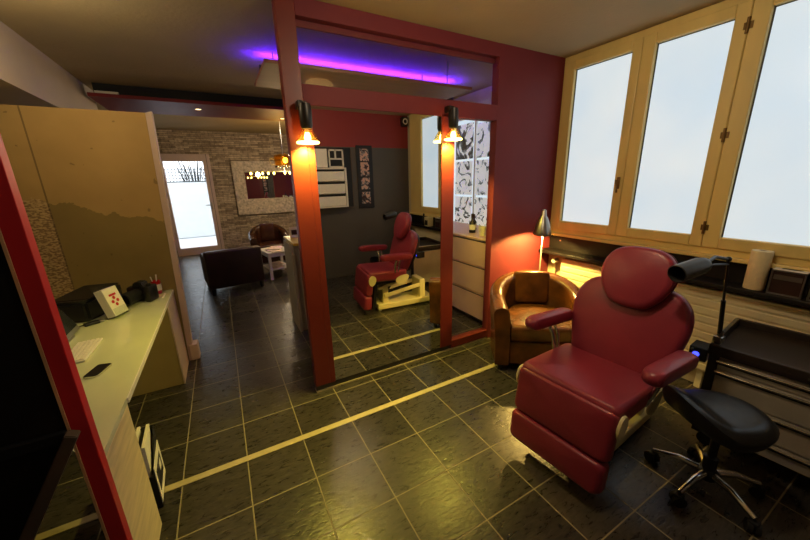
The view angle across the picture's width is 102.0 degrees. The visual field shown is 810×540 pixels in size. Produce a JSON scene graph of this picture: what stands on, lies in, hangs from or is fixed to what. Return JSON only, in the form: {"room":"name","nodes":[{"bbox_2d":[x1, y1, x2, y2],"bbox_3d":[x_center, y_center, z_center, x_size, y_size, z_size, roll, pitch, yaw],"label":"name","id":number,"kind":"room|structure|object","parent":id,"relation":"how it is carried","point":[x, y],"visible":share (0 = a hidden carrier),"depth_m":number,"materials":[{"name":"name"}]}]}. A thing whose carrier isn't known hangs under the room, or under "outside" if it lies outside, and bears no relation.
{"room":"service shop","nodes":[
{"label":"service shop","id":0,"kind":"room"},
{"bbox_2d":[0,243,80,539],"bbox_3d":[-1.740,0.180,0.532,1.635,2.700,0.090,-10,17,-28],"label":"mirror","id":1,"kind":"object","parent":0,"point":[37,446],"visible":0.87,"depth_m":0.97,"materials":[{"name":"black plastic"}]},
{"bbox_2d":[0,134,132,539],"bbox_3d":[-1.045,0.053,0.931,0.044,2.700,0.040,-10,17,-28],"label":"trim","id":2,"kind":"structure","parent":1,"relation":"attached to","point":[15,227],"depth_m":0.96,"materials":[{"name":"red paint"}]},
{"bbox_2d":[0,104,188,358],"bbox_3d":[-3.193,-0.007,2.320,2.606,2.187,0.070,-10,17,-28],"label":"wall","id":3,"kind":"structure","parent":0,"point":[86,179],"depth_m":2.56,"materials":[{"name":"paint"}]},
{"bbox_2d":[0,21,97,109],"bbox_3d":[-2.312,-1.159,1.126,0.483,0.405,6.170,-10,17,-28],"label":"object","id":4,"kind":"structure","parent":3,"relation":"attached to","point":[28,77],"depth_m":2.53,"materials":[{"name":"paint"}]},
{"bbox_2d":[145,111,192,360],"bbox_3d":[-2.066,-0.207,2.920,0.110,2.200,0.083,-10,17,-28],"label":"trim","id":5,"kind":"structure","parent":3,"relation":"attached to","point":[149,115],"depth_m":2.85,"materials":[{"name":"beige wood"}]},
{"bbox_2d":[188,339,200,359],"bbox_3d":[-2.046,0.775,3.193,0.075,0.160,0.120,-10,17,-28],"label":"baseboard","id":6,"kind":"structure","parent":3,"relation":"attached to","point":[194,349],"depth_m":3.15,"materials":[{"name":"beige wood"}]},
{"bbox_2d":[156,129,296,256],"bbox_3d":[-4.464,-1.873,8.044,6.240,2.820,0.200,-10,17,-28],"label":"wall","id":7,"kind":"structure","parent":0,"point":[222,148],"depth_m":7.98,"materials":[{"name":"stone"}]},
{"bbox_2d":[160,154,224,256],"bbox_3d":[-4.976,-1.507,7.723,0.980,2.310,0.166,-10,17,-28],"label":"door","id":8,"kind":"structure","parent":7,"relation":"in","point":[204,158],"depth_m":7.76,"materials":[{"name":"metal"}]},
{"bbox_2d":[231,161,294,214],"bbox_3d":[-3.365,-2.123,8.448,1.830,1.285,0.066,-10,17,-28],"label":"mirror","id":9,"kind":"object","parent":7,"relation":"attached to","point":[265,193],"visible":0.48,"depth_m":8.30,"materials":[{"name":"silver wood"}]},
{"bbox_2d":[272,52,447,83],"bbox_3d":[-0.361,-1.807,2.977,1.508,0.230,0.458,-10,17,-28],"label":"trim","id":10,"kind":"structure","parent":0,"point":[272,52],"depth_m":3.12,"materials":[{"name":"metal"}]},
{"bbox_2d":[0,0,724,133],"bbox_3d":[-2.036,-2.109,3.384,6.240,0.220,10.340,-10,17,-28],"label":"ceiling","id":11,"kind":"structure","parent":0,"point":[208,46],"depth_m":2.53,"materials":[{"name":"paint"}]},
{"bbox_2d":[250,124,290,174],"bbox_3d":[-2.467,-2.313,6.098,0.900,1.041,0.350,-10,17,-28],"label":"pendant lamp","id":12,"kind":"object","parent":11,"relation":"hanging from","point":[285,160],"visible":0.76,"depth_m":6.18,"materials":[{"name":"metal"}]},
{"bbox_2d":[255,58,471,99],"bbox_3d":[-0.334,-1.690,3.029,1.880,0.025,0.680,-10,17,-28],"label":"trim","id":13,"kind":"structure","parent":11,"relation":"attached to","point":[268,76],"depth_m":2.83,"materials":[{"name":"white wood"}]},
{"bbox_2d":[37,254,809,539],"bbox_3d":[-1.966,0.638,4.138,6.240,0.080,10.340,-10,17,-28],"label":"floor","id":14,"kind":"structure","parent":0,"point":[446,462],"depth_m":1.93,"materials":[{"name":"tile"}]},
{"bbox_2d":[69,289,188,539],"bbox_3d":[-1.901,0.817,1.958,0.792,0.726,2.140,-10,17,-28],"label":"reception desk","id":15,"kind":"object","parent":14,"relation":"on","point":[145,347],"visible":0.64,"depth_m":1.72,"materials":[{"name":"beige laminate"}]},
{"bbox_2d":[57,307,79,342],"bbox_3d":[-2.089,0.310,1.884,0.170,0.297,0.450,-10,17,-28],"label":"monitor","id":16,"kind":"object","parent":15,"relation":"on","point":[70,327],"visible":0.17,"depth_m":2.05,"materials":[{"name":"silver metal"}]},
{"bbox_2d":[71,338,102,363],"bbox_3d":[-1.824,0.458,1.850,0.121,0.022,0.302,-10,17,-28],"label":"keyboard","id":17,"kind":"object","parent":15,"relation":"on","point":[81,351],"visible":0.78,"depth_m":1.85,"materials":[{"name":"white plastic"}]},
{"bbox_2d":[55,283,121,322],"bbox_3d":[-2.340,0.235,2.450,0.307,0.154,0.498,-6,16,-16],"label":"equipment case","id":18,"kind":"object","parent":15,"relation":"on","point":[80,305],"visible":0.55,"depth_m":2.28,"materials":[{"name":"black plastic"}]},
{"bbox_2d":[79,319,103,326],"bbox_3d":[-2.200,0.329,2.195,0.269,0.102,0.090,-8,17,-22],"label":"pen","id":19,"kind":"object","parent":15,"relation":"on","point":[90,323],"visible":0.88,"depth_m":2.22,"materials":[{"name":"black plastic"}]},
{"bbox_2d":[83,363,111,378],"bbox_3d":[-1.548,0.507,1.655,0.064,0.011,0.124,-5,16,-12],"label":"smartphone","id":20,"kind":"object","parent":15,"relation":"on","point":[99,369],"visible":1,"depth_m":1.64,"materials":[{"name":"black metal"}]},
{"bbox_2d":[93,285,127,318],"bbox_3d":[-2.084,0.222,2.331,0.128,0.232,0.130,-3,15,-4],"label":"card holder","id":21,"kind":"object","parent":15,"relation":"on","point":[109,299],"visible":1,"depth_m":2.30,"materials":[{"name":"white plastic"}]},
{"bbox_2d":[108,292,118,304],"bbox_3d":[-2.059,0.209,2.329,0.023,0.090,0.068,-3,15,-5],"label":"print","id":22,"kind":"object","parent":21,"relation":"attached to","point":[113,297],"depth_m":2.32,"materials":[{"name":"paper"}]},
{"bbox_2d":[121,280,158,306],"bbox_3d":[-2.126,0.186,2.593,0.195,0.162,0.231,-2,15,-4],"label":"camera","id":23,"kind":"object","parent":15,"relation":"on","point":[141,290],"visible":0.87,"depth_m":2.61,"materials":[{"name":"black plastic"}]},
{"bbox_2d":[150,275,161,293],"bbox_3d":[-2.141,0.122,2.822,0.070,0.166,0.070,-10,17,-28],"label":"pen cup","id":24,"kind":"object","parent":15,"relation":"on","point":[157,282],"visible":0.55,"depth_m":2.82,"materials":[{"name":"red plastic"}]},
{"bbox_2d":[135,424,165,508],"bbox_3d":[-1.385,1.050,1.759,0.105,0.355,0.269,-11,18,-31],"label":"holder","id":25,"kind":"object","parent":14,"relation":"on","point":[146,436],"visible":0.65,"depth_m":1.74,"materials":[{"name":"black plastic"}]},
{"bbox_2d":[136,427,140,441],"bbox_3d":[-1.402,1.051,1.757,0.014,0.355,0.253,-11,18,-31],"label":"magazine","id":26,"kind":"object","parent":25,"relation":"on","point":[138,431],"depth_m":1.77,"materials":[{"name":"white paper"}]},
{"bbox_2d":[139,427,145,466],"bbox_3d":[-1.385,1.053,1.769,0.014,0.345,0.252,-11,18,-31],"label":"magazine","id":27,"kind":"object","parent":25,"relation":"on","point":[142,431],"depth_m":1.71,"materials":[{"name":"paper"}]},
{"bbox_2d":[141,424,153,477],"bbox_3d":[-1.369,1.045,1.778,0.014,0.355,0.253,-11,18,-31],"label":"magazine","id":28,"kind":"object","parent":25,"relation":"on","point":[147,433],"depth_m":1.73,"materials":[{"name":"white paper"}]},
{"bbox_2d":[157,451,163,489],"bbox_3d":[-1.335,1.090,1.790,0.002,0.120,0.170,-11,18,-31],"label":"photo","id":29,"kind":"object","parent":25,"relation":"attached to","point":[159,471],"depth_m":1.78},
{"bbox_2d":[200,245,264,295],"bbox_3d":[-2.803,-0.058,5.332,0.792,0.672,0.720,-13,19,-35],"label":"lounge armchair","id":30,"kind":"object","parent":14,"relation":"on","point":[223,268],"visible":1,"depth_m":5.02,"materials":[{"name":"brown leather"}]},
{"bbox_2d":[35,363,496,539],"bbox_3d":[-0.852,1.134,2.066,6.080,0.005,0.044,-10,17,-28],"label":"trim","id":31,"kind":"structure","parent":14,"relation":"on","point":[86,519],"depth_m":2.06,"materials":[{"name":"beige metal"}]},
{"bbox_2d":[248,223,289,262],"bbox_3d":[-2.835,-0.553,6.885,0.774,0.808,0.698,-10,17,-28],"label":"armchair","id":32,"kind":"object","parent":14,"relation":"on","point":[264,235],"visible":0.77,"depth_m":6.89,"materials":[{"name":"brown leather"}]},
{"bbox_2d":[259,223,274,240],"bbox_3d":[-2.942,-0.812,7.002,0.289,0.365,0.109,-10,17,-28],"label":"cushion","id":33,"kind":"object","parent":32,"relation":"on","point":[266,230],"depth_m":6.96,"materials":[{"name":"brown leather"}]},
{"bbox_2d":[258,240,283,247],"bbox_3d":[-2.799,-0.505,6.833,0.480,0.170,0.554,-10,17,-28],"label":"seat cushion","id":34,"kind":"object","parent":32,"relation":"on","point":[262,243],"depth_m":6.69,"materials":[{"name":"brown leather"}]},
{"bbox_2d":[261,246,286,279],"bbox_3d":[-2.340,-0.144,5.975,0.426,0.475,0.595,-13,19,-37],"label":"side table","id":35,"kind":"object","parent":14,"relation":"on","point":[264,252],"visible":0.49,"depth_m":5.70,"materials":[{"name":"white laminate"}]},
{"bbox_2d":[266,249,283,252],"bbox_3d":[-2.287,-0.342,5.767,0.262,0.014,0.202,13,21,41],"label":"magazine","id":36,"kind":"object","parent":35,"relation":"on","point":[272,251],"visible":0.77,"depth_m":5.72,"materials":[{"name":"white paper"}]},
{"bbox_2d":[265,247,283,249],"bbox_3d":[-2.337,-0.385,5.870,0.262,0.014,0.202,-2,15,-1],"label":"magazine","id":37,"kind":"object","parent":36,"relation":"on","point":[268,248],"visible":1,"depth_m":5.84,"materials":[{"name":"white paper"}]},
{"bbox_2d":[263,261,286,269],"bbox_3d":[-2.333,-0.075,5.988,0.381,0.015,0.500,-13,19,-37],"label":"shelf","id":38,"kind":"object","parent":35,"relation":"attached to","point":[266,265],"depth_m":5.94,"materials":[{"name":"white laminate"}]},
{"bbox_2d":[272,264,283,268],"bbox_3d":[-2.289,-0.057,5.864,0.202,0.014,0.262,-11,18,-31],"label":"magazine","id":39,"kind":"object","parent":35,"relation":"on","point":[278,266],"visible":0.76,"depth_m":5.85,"materials":[{"name":"white paper"}]},
{"bbox_2d":[272,261,283,264],"bbox_3d":[-2.395,-0.127,6.127,0.202,0.014,0.262,-13,19,-37],"label":"magazine","id":40,"kind":"object","parent":35,"relation":"on","point":[275,262],"visible":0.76,"depth_m":6.08,"materials":[{"name":"white paper"}]},
{"bbox_2d":[283,236,307,331],"bbox_3d":[-0.864,0.077,4.016,1.020,1.012,0.590,-10,17,-28],"label":"counter","id":41,"kind":"object","parent":14,"relation":"on","point":[291,245],"depth_m":3.65,"materials":[{"name":"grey wood"}]},
{"bbox_2d":[283,236,298,245],"bbox_3d":[-0.868,-0.400,3.890,1.000,0.026,0.590,-10,17,-28],"label":"countertop","id":42,"kind":"structure","parent":41,"relation":"on","point":[293,241],"depth_m":3.61,"materials":[{"name":"yellow wood"}]},
{"bbox_2d":[289,227,297,237],"bbox_3d":[-1.289,-0.442,3.808,0.100,0.119,0.060,-10,17,-28],"label":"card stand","id":43,"kind":"object","parent":41,"relation":"on","point":[293,230],"visible":0.76,"depth_m":3.79,"materials":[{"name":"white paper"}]},
{"bbox_2d":[452,221,485,322],"bbox_3d":[0.814,-0.052,4.361,0.720,0.996,1.740,-10,17,-28],"label":"base cabinet","id":44,"kind":"object","parent":14,"relation":"on","point":[468,248],"visible":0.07,"depth_m":3.80,"materials":[{"name":"beige laminate"}]},
{"bbox_2d":[453,221,485,241],"bbox_3d":[0.802,-0.522,4.232,0.720,0.020,1.740,-10,17,-28],"label":"countertop","id":45,"kind":"structure","parent":44,"relation":"on","point":[459,229],"depth_m":3.95,"materials":[{"name":"beige wood"}]},
{"bbox_2d":[469,213,475,232],"bbox_3d":[0.799,-0.556,3.891,0.080,0.224,0.080,-10,17,-28],"label":"ink bottle","id":46,"kind":"object","parent":45,"relation":"on","point":[472,224],"visible":1,"depth_m":3.87,"materials":[{"name":"black glass"}]},
{"bbox_2d":[480,226,485,235],"bbox_3d":[0.874,-0.436,3.681,0.068,0.100,0.068,-10,17,-28],"label":"cup","id":47,"kind":"object","parent":45,"relation":"on","point":[482,228],"visible":0.98,"depth_m":3.66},
{"bbox_2d":[490,270,579,369],"bbox_3d":[1.193,0.432,3.022,0.824,0.753,0.714,1,15,8],"label":"armchair","id":48,"kind":"object","parent":14,"relation":"on","point":[515,296],"visible":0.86,"depth_m":2.91,"materials":[{"name":"brown leather"}]},
{"bbox_2d":[514,271,549,302],"bbox_3d":[1.216,0.162,3.166,0.319,0.310,0.104,1,15,8],"label":"cushion","id":49,"kind":"object","parent":48,"relation":"on","point":[529,286],"depth_m":3.13,"materials":[{"name":"brown leather"}]},
{"bbox_2d":[508,303,571,342],"bbox_3d":[1.183,0.457,2.955,0.529,0.170,0.569,1,15,8],"label":"seat cushion","id":50,"kind":"object","parent":48,"relation":"on","point":[518,332],"depth_m":2.73,"materials":[{"name":"brown leather"}]},
{"bbox_2d":[533,209,551,269],"bbox_3d":[1.343,0.058,3.301,0.169,1.318,0.170,-4,15,-8],"label":"reading lamp","id":51,"kind":"object","parent":14,"relation":"on","point":[542,228],"visible":0.83,"depth_m":3.12,"materials":[{"name":"silver metal"}]},
{"bbox_2d":[510,246,698,493],"bbox_3d":[1.198,0.487,1.934,1.017,1.221,0.780,-11,18,-32],"label":"chair","id":52,"kind":"object","parent":14,"relation":"on","point":[580,400],"visible":0.99,"depth_m":1.80,"materials":[{"name":"red leather"}]},
{"bbox_2d":[510,408,608,493],"bbox_3d":[0.826,0.976,1.821,0.116,0.181,0.540,-11,18,-32],"label":"cushion","id":53,"kind":"object","parent":52,"relation":"on","point":[590,473],"depth_m":1.73,"materials":[{"name":"red leather"}]},
{"bbox_2d":[515,367,620,462],"bbox_3d":[0.851,0.754,1.782,0.119,0.272,0.548,-11,18,-32],"label":"cushion","id":54,"kind":"object","parent":52,"relation":"on","point":[582,424],"depth_m":1.71,"materials":[{"name":"red leather"}]},
{"bbox_2d":[551,257,809,387],"bbox_3d":[2.234,0.520,2.512,0.090,0.800,2.620,-10,17,-28],"label":"wall","id":55,"kind":"structure","parent":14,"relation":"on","point":[705,301],"depth_m":2.38,"materials":[{"name":"beige wood"}]},
{"bbox_2d":[644,384,779,536],"bbox_3d":[1.565,0.870,1.673,0.510,0.604,0.512,-10,17,-28],"label":"stool","id":56,"kind":"object","parent":14,"relation":"on","point":[733,423],"visible":0.99,"depth_m":1.57,"materials":[{"name":"black leather"}]},
{"bbox_2d":[691,318,809,477],"bbox_3d":[2.205,0.769,1.835,0.603,0.679,0.746,-12,18,-33],"label":"drawer cabinet","id":57,"kind":"object","parent":14,"relation":"on","point":[767,367],"visible":0.61,"depth_m":1.77,"materials":[{"name":"black metal"}]},
{"bbox_2d":[667,255,731,344],"bbox_3d":[1.567,0.186,1.726,0.530,0.537,0.092,-7,16,-18],"label":"lamp","id":58,"kind":"object","parent":57,"relation":"attached to","point":[687,270],"visible":1,"depth_m":1.64,"materials":[{"name":"metal"}]},
{"bbox_2d":[689,340,709,361],"bbox_3d":[1.798,0.494,1.998,0.132,0.085,0.085,-12,18,-33],"label":"supplies","id":59,"kind":"object","parent":57,"relation":"hanging from","point":[699,348],"visible":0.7,"depth_m":1.97,"materials":[{"name":"black plastic"}]},
{"bbox_2d":[708,318,809,384],"bbox_3d":[2.202,0.476,1.756,0.595,0.063,0.744,-12,18,-33],"label":"tray","id":60,"kind":"object","parent":57,"relation":"on","point":[781,353],"depth_m":1.87,"materials":[{"name":"black plastic"}]},
{"bbox_2d":[482,43,565,337],"bbox_3d":[1.185,-0.659,3.318,0.865,2.700,0.078,-10,17,-28],"label":"wall partition","id":61,"kind":"structure","parent":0,"point":[527,85],"depth_m":3.14,"materials":[{"name":"red paint"}]},
{"bbox_2d":[294,0,499,58],"bbox_3d":[0.045,-1.723,2.388,1.670,0.100,0.078,-10,17,-28],"label":"beam","id":62,"kind":"structure","parent":61,"relation":"attached to","point":[313,11],"depth_m":2.27,"materials":[{"name":"red paint"}]},
{"bbox_2d":[315,337,486,392],"bbox_3d":[0.060,0.806,3.054,1.783,0.045,0.056,-10,17,-28],"label":"trim","id":63,"kind":"structure","parent":61,"relation":"attached to","point":[424,354],"depth_m":2.88,"materials":[{"name":"grey metal"}]},
{"bbox_2d":[451,328,486,347],"bbox_3d":[0.638,0.686,3.353,0.459,0.075,0.078,-10,17,-28],"label":"trim","id":64,"kind":"structure","parent":61,"relation":"attached to","point":[469,336],"depth_m":3.33,"materials":[{"name":"red paint"}]},
{"bbox_2d":[453,86,696,381],"bbox_3d":[0.677,-1.214,5.162,0.120,2.820,10.360,-10,17,-28],"label":"wall","id":65,"kind":"structure","parent":0,"point":[484,96],"depth_m":4.05,"materials":[{"name":"red paint"}]},
{"bbox_2d":[87,92,284,120],"bbox_3d":[-1.722,-2.237,4.737,4.120,0.035,0.860,-10,17,-28],"label":"trim","id":66,"kind":"structure","parent":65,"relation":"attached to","point":[111,102],"depth_m":4.08,"materials":[{"name":"red paint"}]},
{"bbox_2d":[94,90,118,94],"bbox_3d":[-3.186,-1.894,3.507,0.200,0.024,0.040,-10,17,-28],"label":"tube","id":67,"kind":"object","parent":66,"relation":"on","point":[95,91],"visible":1,"depth_m":3.49,"materials":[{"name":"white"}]},
{"bbox_2d":[91,82,282,106],"bbox_3d":[-1.572,-2.308,4.474,4.080,0.235,0.120,-10,17,-28],"label":"trim","id":68,"kind":"structure","parent":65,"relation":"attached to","point":[121,89],"depth_m":3.88,"materials":[{"name":"black wood"}]},
{"bbox_2d":[453,119,488,220],"bbox_3d":[0.913,-1.347,4.566,0.080,1.560,1.180,-10,17,-28],"label":"window","id":69,"kind":"structure","parent":65,"relation":"in","point":[460,122],"depth_m":4.52,"materials":[{"name":"white wood"}]},
{"bbox_2d":[455,196,471,223],"bbox_3d":[0.843,-0.858,4.765,0.003,0.405,0.370,-10,17,-28],"label":"drawing sheet","id":70,"kind":"object","parent":69,"relation":"attached to","point":[463,205],"visible":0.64,"depth_m":4.75,"materials":[{"name":"white paper"}]},
{"bbox_2d":[455,161,472,194],"bbox_3d":[0.831,-1.299,4.644,0.003,0.450,0.370,-10,17,-28],"label":"drawing sheet","id":71,"kind":"object","parent":69,"relation":"attached to","point":[464,170],"visible":1,"depth_m":4.63,"materials":[{"name":"white paper"}]},
{"bbox_2d":[456,122,473,159],"bbox_3d":[0.819,-1.762,4.517,0.003,0.450,0.370,-10,17,-28],"label":"drawing sheet","id":72,"kind":"object","parent":69,"relation":"attached to","point":[464,147],"visible":0.86,"depth_m":4.50,"materials":[{"name":"white paper"}]},
{"bbox_2d":[474,197,486,225],"bbox_3d":[1.044,-0.767,4.414,0.003,0.405,0.340,-10,17,-28],"label":"drawing sheet","id":73,"kind":"object","parent":69,"relation":"attached to","point":[480,204],"visible":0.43,"depth_m":4.44,"materials":[{"name":"white paper"}]},
{"bbox_2d":[475,159,488,194],"bbox_3d":[1.033,-1.208,4.293,0.003,0.450,0.340,-10,17,-28],"label":"drawing sheet","id":74,"kind":"object","parent":69,"relation":"attached to","point":[482,166],"visible":0.64,"depth_m":4.32,"materials":[{"name":"white paper"}]},
{"bbox_2d":[476,122,490,157],"bbox_3d":[1.021,-1.656,4.170,0.003,0.420,0.340,-10,17,-28],"label":"drawing sheet","id":75,"kind":"object","parent":69,"relation":"attached to","point":[483,129],"visible":0.57,"depth_m":4.20,"materials":[{"name":"white paper"}]},
{"bbox_2d":[538,240,809,307],"bbox_3d":[2.256,0.062,2.263,0.184,0.133,3.059,-10,17,-28],"label":"wall shelf","id":76,"kind":"object","parent":65,"relation":"attached to","point":[736,287],"visible":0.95,"depth_m":2.30,"materials":[{"name":"black paint"}]},
{"bbox_2d":[742,249,774,290],"bbox_3d":[2.302,-0.002,2.141,0.102,0.256,0.102,-10,17,-28],"label":"paper towel roll","id":77,"kind":"object","parent":76,"relation":"on","point":[760,260],"visible":1,"depth_m":2.11,"materials":[{"name":"white paper"}]},
{"bbox_2d":[766,267,809,298],"bbox_3d":[2.388,0.074,2.041,0.113,0.160,0.148,-10,17,-28],"label":"dispenser","id":78,"kind":"object","parent":76,"relation":"on","point":[792,283],"visible":0.88,"depth_m":2.01,"materials":[{"name":"wood"}]},
{"bbox_2d":[806,289,809,300],"bbox_3d":[2.470,0.112,1.897,0.113,0.160,0.148,-10,17,-28],"label":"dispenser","id":79,"kind":"object","parent":76,"relation":"on","point":[808,295],"visible":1,"depth_m":1.94,"materials":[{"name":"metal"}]},
{"bbox_2d":[549,235,809,294],"bbox_3d":[2.337,0.017,2.280,0.015,0.145,3.090,-10,17,-28],"label":"trim","id":80,"kind":"structure","parent":65,"relation":"attached to","point":[737,271],"depth_m":3.01,"materials":[{"name":"black paint"}]},
{"bbox_2d":[550,0,809,267],"bbox_3d":[2.270,-0.889,2.082,0.164,1.653,2.967,-10,17,-28],"label":"window","id":81,"kind":"structure","parent":65,"relation":"in","point":[691,131],"depth_m":2.36,"materials":[{"name":"brown wood"}]},
{"bbox_2d":[551,232,809,271],"bbox_3d":[2.288,-0.079,2.299,0.095,0.029,2.970,-10,17,-28],"label":"trim","id":82,"kind":"structure","parent":65,"relation":"attached to","point":[669,250],"depth_m":2.54,"materials":[{"name":"brown wood"}]},
{"bbox_3d":[-0.159,-0.172,2.684,1.038,2.048,0.059,-10,17,-28],"label":"wall","id":83,"kind":"structure","parent":0,"visible":0},
{"bbox_2d":[271,0,335,386],"bbox_3d":[-0.684,-0.366,2.321,0.158,2.645,0.078,-10,17,-28],"label":"pillar","id":84,"kind":"structure","parent":83,"relation":"attached to","point":[302,161],"depth_m":2.26,"materials":[{"name":"red paint"}]},
{"bbox_2d":[295,100,319,144],"bbox_3d":[-0.625,-0.936,2.076,0.146,0.256,0.146,-10,17,-28],"label":"wall lamp","id":85,"kind":"object","parent":83,"relation":"attached to","point":[304,108],"visible":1,"depth_m":2.05,"materials":[{"name":"black plastic"}]},
{"bbox_2d":[311,106,440,379],"bbox_3d":[-0.141,-0.164,2.653,1.034,2.046,0.010,-10,17,-28],"label":"wall mirror","id":86,"kind":"object","parent":83,"relation":"attached to","point":[379,172],"visible":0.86,"depth_m":2.60,"materials":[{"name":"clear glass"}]},
{"bbox_2d":[295,19,494,63],"bbox_3d":[0.037,-1.659,2.424,1.666,0.038,0.018,-10,17,-28],"label":"trim","id":87,"kind":"structure","parent":83,"relation":"attached to","point":[299,23],"depth_m":2.33,"materials":[{"name":"red paint"}]},
{"bbox_2d":[302,83,496,121],"bbox_3d":[0.057,-1.257,2.516,1.670,0.123,0.078,-10,17,-28],"label":"trim","id":88,"kind":"structure","parent":83,"relation":"attached to","point":[316,95],"depth_m":2.39,"materials":[{"name":"red paint"}]},
{"bbox_2d":[440,115,454,347],"bbox_3d":[0.356,-0.263,2.945,0.130,2.065,0.078,-10,17,-28],"label":"trim","id":89,"kind":"structure","parent":83,"relation":"attached to","point":[447,147],"depth_m":2.89,"materials":[{"name":"red paint"}]},
{"bbox_2d":[444,105,461,140],"bbox_3d":[0.383,-1.164,2.596,0.146,0.256,0.146,-10,17,-28],"label":"spotlight","id":90,"kind":"object","parent":83,"relation":"attached to","point":[453,114],"visible":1,"depth_m":2.56,"materials":[{"name":"black metal"}]},
{"label":"outside","id":91,"kind":"structure","parent":0,"visible":0},
{"bbox_2d":[179,235,216,247],"bbox_3d":[-6.893,-1.278,11.697,12.000,0.100,8.080,-10,17,-28],"label":"ground","id":92,"kind":"structure","parent":91,"point":[204,240],"depth_m":9.90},
{"bbox_2d":[172,161,205,180],"bbox_3d":[-6.952,-2.527,11.043,1.068,2.623,0.484,-10,17,-28],"label":"bush","id":93,"kind":"object","parent":92,"relation":"on","point":[199,178],"visible":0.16,"depth_m":10.80,"materials":[{"name":"grey plant"}]},
{"bbox_2d":[167,182,215,238],"bbox_3d":[-6.498,-1.985,10.724,12.000,1.720,0.200,-10,17,-28],"label":"wall","id":94,"kind":"structure","parent":92,"relation":"on","point":[189,200],"depth_m":10.46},
{"bbox_2d":[164,168,205,182],"bbox_3d":[-6.787,-2.972,10.302,2.400,0.420,0.080,-10,17,-28],"label":"lattice fence","id":95,"kind":"object","parent":94,"relation":"on","point":[174,169],"visible":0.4,"depth_m":10.23,"materials":[{"name":"white"}]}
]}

